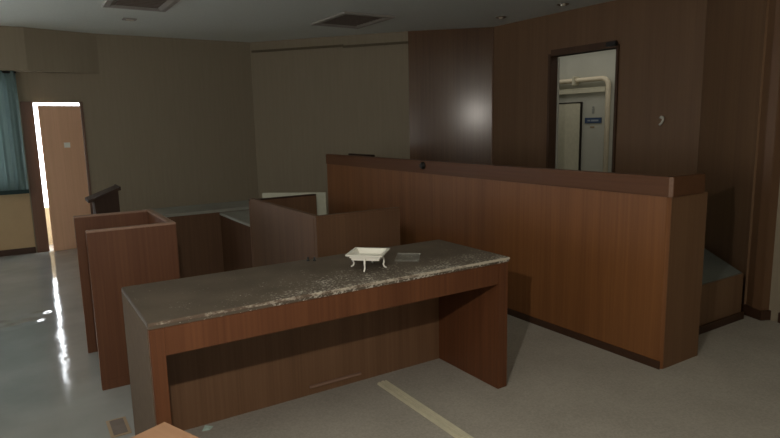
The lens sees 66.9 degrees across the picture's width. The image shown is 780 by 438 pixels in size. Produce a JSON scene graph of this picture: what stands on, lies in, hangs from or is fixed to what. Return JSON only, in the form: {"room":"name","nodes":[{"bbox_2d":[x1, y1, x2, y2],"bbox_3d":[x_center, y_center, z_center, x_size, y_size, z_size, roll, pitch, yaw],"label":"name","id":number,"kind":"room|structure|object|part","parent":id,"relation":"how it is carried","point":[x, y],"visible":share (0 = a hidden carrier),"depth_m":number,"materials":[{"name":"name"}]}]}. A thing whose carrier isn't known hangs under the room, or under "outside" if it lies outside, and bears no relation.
{"room":"courtroom","nodes":[
{"label":"courtroom","id":0,"kind":"room"},
{"bbox_2d":[0,248,134,437],"bbox_3d":[-0.818,0.988,3.624,8.638,0.060,10.489,-7,11,-32],"label":"floor","id":1,"kind":"structure","parent":0,"point":[50,382],"depth_m":3.91,"materials":[{"name":"plastic"}]},
{"bbox_2d":[85,184,120,213],"bbox_3d":[-2.454,0.230,5.139,0.258,1.030,0.284,-7,11,-32],"label":"lectern","id":2,"kind":"object","parent":1,"relation":"on","point":[106,200],"visible":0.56,"depth_m":5.00,"materials":[{"name":"brown wood"}]},
{"bbox_2d":[106,416,131,437],"bbox_3d":[-1.389,1.063,3.023,0.095,0.006,0.200,-7,11,-32],"label":"floor plate","id":3,"kind":"object","parent":1,"relation":"on","point":[117,427],"visible":1,"depth_m":3.01,"materials":[{"name":"beige metal"}]},
{"bbox_2d":[73,209,179,390],"bbox_3d":[-1.685,0.467,3.813,0.494,0.947,0.740,-7,11,-32],"label":"stall","id":4,"kind":"object","parent":1,"relation":"on","point":[116,250],"visible":0.77,"depth_m":3.48,"materials":[{"name":"brown wood"}]},
{"bbox_3d":[-1.874,0.430,4.106,0.490,0.935,0.036,-7,11,-32],"label":"panel","id":5,"kind":"part","parent":4,"relation":"part of","materials":[{"name":"brown wood"}]},
{"bbox_3d":[-1.495,0.449,3.934,0.036,0.935,0.663,-7,11,-32],"label":"panel","id":6,"kind":"part","parent":4,"relation":"part of","materials":[{"name":"brown wood"}]},
{"bbox_2d":[131,422,198,437],"bbox_3d":[-0.575,0.980,1.553,0.600,0.600,0.420,5,11,35],"label":"side table","id":7,"kind":"object","parent":1,"relation":"on","point":[163,430],"visible":1,"depth_m":1.77,"materials":[{"name":"brown wood"}]},
{"bbox_2d":[248,194,399,266],"bbox_3d":[-0.519,0.346,4.404,0.622,0.950,1.244,-7,11,-32],"label":"enclosure","id":8,"kind":"object","parent":1,"relation":"on","point":[283,229],"visible":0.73,"depth_m":3.94,"materials":[{"name":"brown wood"}]},
{"bbox_3d":[-0.765,0.382,4.250,0.036,0.938,1.170,-7,11,-32],"label":"panel","id":9,"kind":"part","parent":8,"relation":"part of","materials":[{"name":"brown wood"}]},
{"bbox_3d":[-0.861,0.287,4.897,0.575,0.926,0.036,-7,11,-32],"label":"panel","id":10,"kind":"part","parent":8,"relation":"part of","materials":[{"name":"brown wood"}]},
{"bbox_3d":[-0.195,0.425,3.901,0.620,0.938,0.036,-7,11,-32],"label":"panel","id":11,"kind":"part","parent":8,"relation":"part of","materials":[{"name":"brown wood"}]},
{"bbox_2d":[0,33,258,251],"bbox_3d":[-4.689,-0.912,7.208,6.276,2.727,0.126,-7,11,-32],"label":"wall","id":12,"kind":"structure","parent":0,"point":[169,122],"depth_m":8.07,"materials":[{"name":"paint"}]},
{"bbox_2d":[0,71,28,194],"bbox_3d":[-4.941,-0.981,6.842,1.180,1.460,0.090,-7,11,-32],"label":"curtain","id":13,"kind":"object","parent":12,"relation":"hanging from","point":[13,171],"visible":1,"depth_m":7.10,"materials":[{"name":"fabric"}]},
{"bbox_2d":[0,247,35,256],"bbox_3d":[-5.873,0.556,6.585,3.320,0.075,0.014,-7,11,-32],"label":"baseboard","id":14,"kind":"structure","parent":12,"relation":"attached to","point":[9,252],"depth_m":7.35,"materials":[{"name":"brown wood"}]},
{"bbox_2d":[0,26,99,73],"bbox_3d":[-5.483,-1.887,6.368,4.250,0.501,0.200,-7,11,-32],"label":"soffit","id":15,"kind":"object","parent":12,"relation":"attached to","point":[22,49],"depth_m":7.15,"materials":[{"name":"paper"}]},
{"bbox_2d":[20,102,92,251],"bbox_3d":[-4.194,-0.538,7.509,0.688,1.872,0.169,-8,11,-35],"label":"door","id":16,"kind":"structure","parent":12,"relation":"in","point":[62,128],"depth_m":7.45,"materials":[{"name":"brown wood"}]},
{"bbox_3d":[-3.946,-0.577,7.719,0.030,1.872,0.112,-7,11,-32],"label":"frame","id":17,"kind":"part","parent":16,"relation":"part of","materials":[{"name":"brown wood"}]},
{"bbox_2d":[0,0,612,41],"bbox_3d":[-0.878,-1.773,3.183,8.838,0.080,10.689,-7,11,-32],"label":"ceiling","id":18,"kind":"structure","parent":0,"point":[219,20],"depth_m":6.58,"materials":[{"name":"white paint"}]},
{"bbox_2d":[122,18,136,20],"bbox_3d":[-2.908,-2.224,6.591,0.140,0.018,0.110,-7,11,-32],"label":"ceiling sensor","id":19,"kind":"object","parent":18,"relation":"attached to","point":[125,19],"visible":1,"depth_m":6.56,"materials":[{"name":"white plastic"}]},
{"bbox_2d":[102,0,179,11],"bbox_3d":[-2.360,-2.079,5.629,0.600,0.024,0.860,-7,11,-32],"label":"ceiling vent","id":20,"kind":"object","parent":18,"relation":"in","point":[146,5],"visible":1,"depth_m":5.79,"materials":[{"name":"white metal"}]},
{"bbox_2d":[114,0,166,7],"bbox_3d":[-2.360,-2.083,5.629,0.412,0.013,0.672,-7,11,-32],"label":"grille","id":21,"kind":"object","parent":20,"relation":"attached to","point":[117,3],"depth_m":5.77,"materials":[{"name":"metal"}]},
{"bbox_2d":[311,11,394,28],"bbox_3d":[-0.448,-2.330,6.941,0.660,0.024,0.860,-7,11,-32],"label":"ceiling vent","id":22,"kind":"object","parent":18,"relation":"in","point":[345,19],"visible":1,"depth_m":6.90,"materials":[{"name":"grey metal"}]},
{"bbox_2d":[323,15,379,25],"bbox_3d":[-0.448,-2.334,6.940,0.472,0.013,0.672,-7,11,-32],"label":"grille","id":23,"kind":"object","parent":22,"relation":"attached to","point":[345,20],"depth_m":6.97,"materials":[{"name":"metal"}]},
{"bbox_2d":[557,3,568,5],"bbox_3d":[1.839,-2.274,6.278,0.124,0.022,0.124,-7,11,-32],"label":"recessed light","id":24,"kind":"object","parent":18,"relation":"in","point":[559,4],"visible":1,"depth_m":6.25,"materials":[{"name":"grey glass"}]},
{"bbox_2d":[250,31,409,213],"bbox_3d":[-0.856,-1.201,8.498,2.394,2.727,0.100,2,10,18],"label":"wall","id":25,"kind":"structure","parent":0,"point":[309,105],"depth_m":8.39,"materials":[{"name":"paint"}]},
{"bbox_2d":[251,41,407,52],"bbox_3d":[-0.886,-2.397,8.239,2.360,0.041,0.030,2,10,18],"label":"trim","id":26,"kind":"structure","parent":25,"relation":"attached to","point":[402,42],"depth_m":8.21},
{"bbox_2d":[408,27,491,164],"bbox_3d":[0.828,-1.164,8.042,1.118,2.727,0.100,0,9,10],"label":"wall","id":27,"kind":"structure","parent":0,"point":[450,70],"depth_m":7.91,"materials":[{"name":"brown wood"}]},
{"bbox_2d":[492,27,493,164],"bbox_3d":[1.364,-1.326,7.865,0.016,2.375,0.016,-7,11,-32],"label":"trim","id":28,"kind":"structure","parent":27,"relation":"attached to","point":[492,27],"depth_m":7.80,"materials":[{"name":"brown wood"}]},
{"bbox_2d":[184,314,779,437],"bbox_3d":[0.807,0.785,4.465,4.968,0.006,10.200,-7,11,-32],"label":"floor","id":29,"kind":"structure","parent":0,"point":[559,385],"depth_m":3.23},
{"bbox_2d":[142,200,248,277],"bbox_3d":[-1.660,0.195,6.297,1.700,0.700,0.550,-7,11,-32],"label":"desk","id":30,"kind":"object","parent":29,"relation":"on","point":[198,227],"depth_m":5.87,"materials":[{"name":"brown wood"}]},
{"bbox_2d":[142,200,248,216],"bbox_3d":[-1.667,-0.137,6.244,1.700,0.028,0.550,-7,11,-32],"label":"countertop","id":31,"kind":"structure","parent":30,"relation":"on","point":[234,205],"depth_m":6.00,"materials":[{"name":"grey stone"}]},
{"bbox_3d":[-1.527,0.238,6.093,1.660,0.672,0.025,-7,11,-32],"label":"panel","id":32,"kind":"part","parent":30,"relation":"part of","materials":[{"name":"brown wood"}]},
{"bbox_2d":[202,425,212,430],"bbox_3d":[-0.919,1.050,2.973,0.049,0.013,0.037,-3,9,-9],"label":"shard","id":33,"kind":"object","parent":29,"relation":"on","point":[206,427],"visible":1,"depth_m":2.97,"materials":[{"name":"paper"}]},
{"bbox_2d":[220,210,251,271],"bbox_3d":[-1.048,0.305,5.620,0.745,0.670,1.235,-7,11,-32],"label":"desk","id":34,"kind":"object","parent":29,"relation":"on","point":[235,225],"visible":0.23,"depth_m":5.58,"materials":[{"name":"brown wood"}]},
{"bbox_2d":[262,192,326,214],"bbox_3d":[-0.834,-0.109,5.228,0.573,0.259,0.090,0,9,7],"label":"board","id":35,"kind":"object","parent":34,"relation":"on","point":[321,200],"visible":0.18,"depth_m":5.16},
{"bbox_2d":[121,239,509,435],"bbox_3d":[-0.301,0.644,3.104,1.897,0.762,0.652,-7,11,-32],"label":"desk","id":36,"kind":"object","parent":29,"relation":"on","point":[208,348],"visible":0.98,"depth_m":3.06,"materials":[{"name":"laminate"}]},
{"bbox_3d":[-1.074,0.752,2.623,0.056,0.734,0.647,-7,11,-32],"label":"panel","id":37,"kind":"part","parent":36,"relation":"part of","materials":[{"name":"brown wood"}]},
{"bbox_3d":[-0.438,0.630,3.299,1.755,0.734,0.025,-7,11,-32],"label":"panel","id":38,"kind":"part","parent":36,"relation":"part of","materials":[{"name":"brown wood"}]},
{"bbox_2d":[345,247,389,271],"bbox_3d":[-0.112,0.212,3.087,0.196,0.087,0.196,1,9,12],"label":"dish","id":39,"kind":"object","parent":36,"relation":"on","point":[364,254],"visible":1,"depth_m":3.07,"materials":[{"name":"white ceramic"}]},
{"bbox_2d":[345,247,389,260],"bbox_3d":[-0.113,0.185,3.083,0.194,0.033,0.194,1,9,12],"label":"bowl","id":40,"kind":"object","parent":39,"relation":"on","point":[358,253],"depth_m":3.09,"materials":[{"name":"white ceramic"}]},
{"bbox_3d":[0.460,0.565,3.582,0.070,0.734,0.647,-7,11,-32],"label":"panel","id":41,"kind":"part","parent":36,"relation":"part of","materials":[{"name":"brown wood"}]},
{"bbox_2d":[377,380,473,437],"bbox_3d":[0.287,1.030,2.937,0.066,0.016,1.245,-7,11,-32],"label":"trim","id":42,"kind":"structure","parent":29,"relation":"on","point":[438,420],"depth_m":3.08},
{"bbox_2d":[326,154,707,369],"bbox_3d":[0.586,0.052,5.398,0.430,1.170,4.427,-7,11,-32],"label":"bench","id":43,"kind":"object","parent":29,"relation":"on","point":[612,262],"visible":0.91,"depth_m":4.03,"materials":[{"name":"brown wood"}]},
{"bbox_3d":[0.291,-0.487,5.386,0.030,0.068,0.068,-7,11,-32],"label":"knob","id":44,"kind":"part","parent":43,"relation":"part of","materials":[{"name":"black metal"}]},
{"bbox_3d":[1.628,0.391,3.504,0.029,1.053,0.026,1,9,13],"label":"corner post","id":45,"kind":"part","parent":43,"relation":"part of","materials":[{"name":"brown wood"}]},
{"bbox_3d":[1.783,0.372,3.601,0.370,1.053,0.038,-7,11,-32],"label":"panel","id":46,"kind":"part","parent":43,"relation":"part of","materials":[{"name":"brown wood"}]},
{"bbox_2d":[555,57,559,168],"bbox_3d":[1.935,-1.188,8.316,1.200,2.640,6.900,-7,11,-32],"label":"wall","id":47,"kind":"structure","parent":0,"point":[558,69],"depth_m":7.07,"materials":[{"name":"brown wood"}]},
{"bbox_2d":[559,49,615,171],"bbox_3d":[2.483,-1.294,8.653,0.100,2.720,6.900,-7,11,-32],"label":"wall","id":48,"kind":"structure","parent":0,"point":[601,63],"depth_m":8.08,"materials":[{"name":"white paint"}]},
{"bbox_2d":[557,102,582,169],"bbox_3d":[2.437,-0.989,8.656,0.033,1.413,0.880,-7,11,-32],"label":"door","id":49,"kind":"structure","parent":48,"relation":"in","point":[570,114],"depth_m":8.40,"materials":[{"name":"metal"}]},
{"bbox_2d":[559,76,610,171],"bbox_3d":[1.907,-1.260,9.367,0.115,1.748,3.697,-7,11,-32],"label":"pipe","id":50,"kind":"object","parent":48,"relation":"attached to","point":[574,81],"visible":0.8,"depth_m":7.86,"materials":[{"name":"white metal"}]},
{"bbox_2d":[585,117,601,122],"bbox_3d":[2.773,-1.347,8.068,0.012,0.075,0.275,-7,11,-32],"label":"room sign","id":51,"kind":"object","parent":48,"relation":"attached to","point":[587,120],"visible":1,"depth_m":8.05,"materials":[{"name":"blue plastic"}]},
{"bbox_2d":[493,0,706,175],"bbox_3d":[2.175,-0.985,6.739,0.100,2.727,2.840,-7,11,-32],"label":"wall","id":52,"kind":"structure","parent":0,"point":[662,42],"depth_m":6.09,"materials":[{"name":"brown wood"}]},
{"bbox_2d":[546,40,619,172],"bbox_3d":[2.167,-0.951,6.701,0.180,1.968,0.965,-7,11,-32],"label":"door frame","id":53,"kind":"structure","parent":52,"relation":"in","point":[552,61],"depth_m":6.93,"materials":[{"name":"brown wood"}]},
{"bbox_2d":[659,116,664,125],"bbox_3d":[2.676,-0.969,5.817,0.031,0.100,0.055,-7,11,-32],"label":"wall hook","id":54,"kind":"object","parent":52,"relation":"attached to","point":[660,117],"visible":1,"depth_m":5.80,"materials":[{"name":"white paint"}]},
{"bbox_2d":[699,248,743,334],"bbox_3d":[1.311,0.324,6.181,2.202,0.354,4.465,-7,11,-32],"label":"platform","id":55,"kind":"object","parent":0,"point":[722,283],"depth_m":4.30,"materials":[{"name":"wood"}]},
{"bbox_2d":[348,153,374,156],"bbox_3d":[-0.326,-0.402,7.301,0.130,0.800,0.600,-7,11,-32],"label":"board","id":56,"kind":"object","parent":55,"relation":"on","point":[349,153],"visible":0.16,"depth_m":7.17,"materials":[{"name":"brown wood"}]},
{"bbox_2d":[697,0,768,303],"bbox_3d":[2.843,-0.710,4.923,0.100,2.727,1.224,0,9,10],"label":"wall","id":57,"kind":"structure","parent":0,"point":[736,30],"depth_m":4.78,"materials":[{"name":"brown wood"}]},
{"bbox_2d":[746,0,779,309],"bbox_3d":[2.758,-0.605,4.283,0.114,2.727,0.211,-3,9,-10],"label":"trim","id":58,"kind":"structure","parent":57,"relation":"attached to","point":[768,159],"depth_m":4.28,"materials":[{"name":"brown wood"}]},
{"bbox_2d":[769,182,779,321],"bbox_3d":[3.883,-0.357,2.575,0.100,2.727,4.020,-7,11,-32],"label":"wall","id":59,"kind":"structure","parent":0,"point":[774,305],"depth_m":4.32,"materials":[{"name":"paper"}]},
{"bbox_2d":[741,304,779,322],"bbox_3d":[3.830,0.944,2.827,0.150,0.080,4.180,-7,11,-32],"label":"baseboard","id":60,"kind":"structure","parent":59,"relation":"attached to","point":[761,315],"depth_m":4.40,"materials":[{"name":"brown wood"}]},
{"bbox_3d":[-5.049,0.159,9.532,4.500,0.095,3.880,-7,11,-32],"label":"ground","id":61,"kind":"structure","parent":0,"visible":0},
{"bbox_2d":[45,207,52,244],"bbox_3d":[-4.203,0.041,8.250,2.800,0.505,0.100,-7,11,-32],"label":"wall","id":62,"kind":"structure","parent":61,"relation":"on","point":[47,213],"depth_m":7.95,"materials":[{"name":"beige paint"}]}
]}

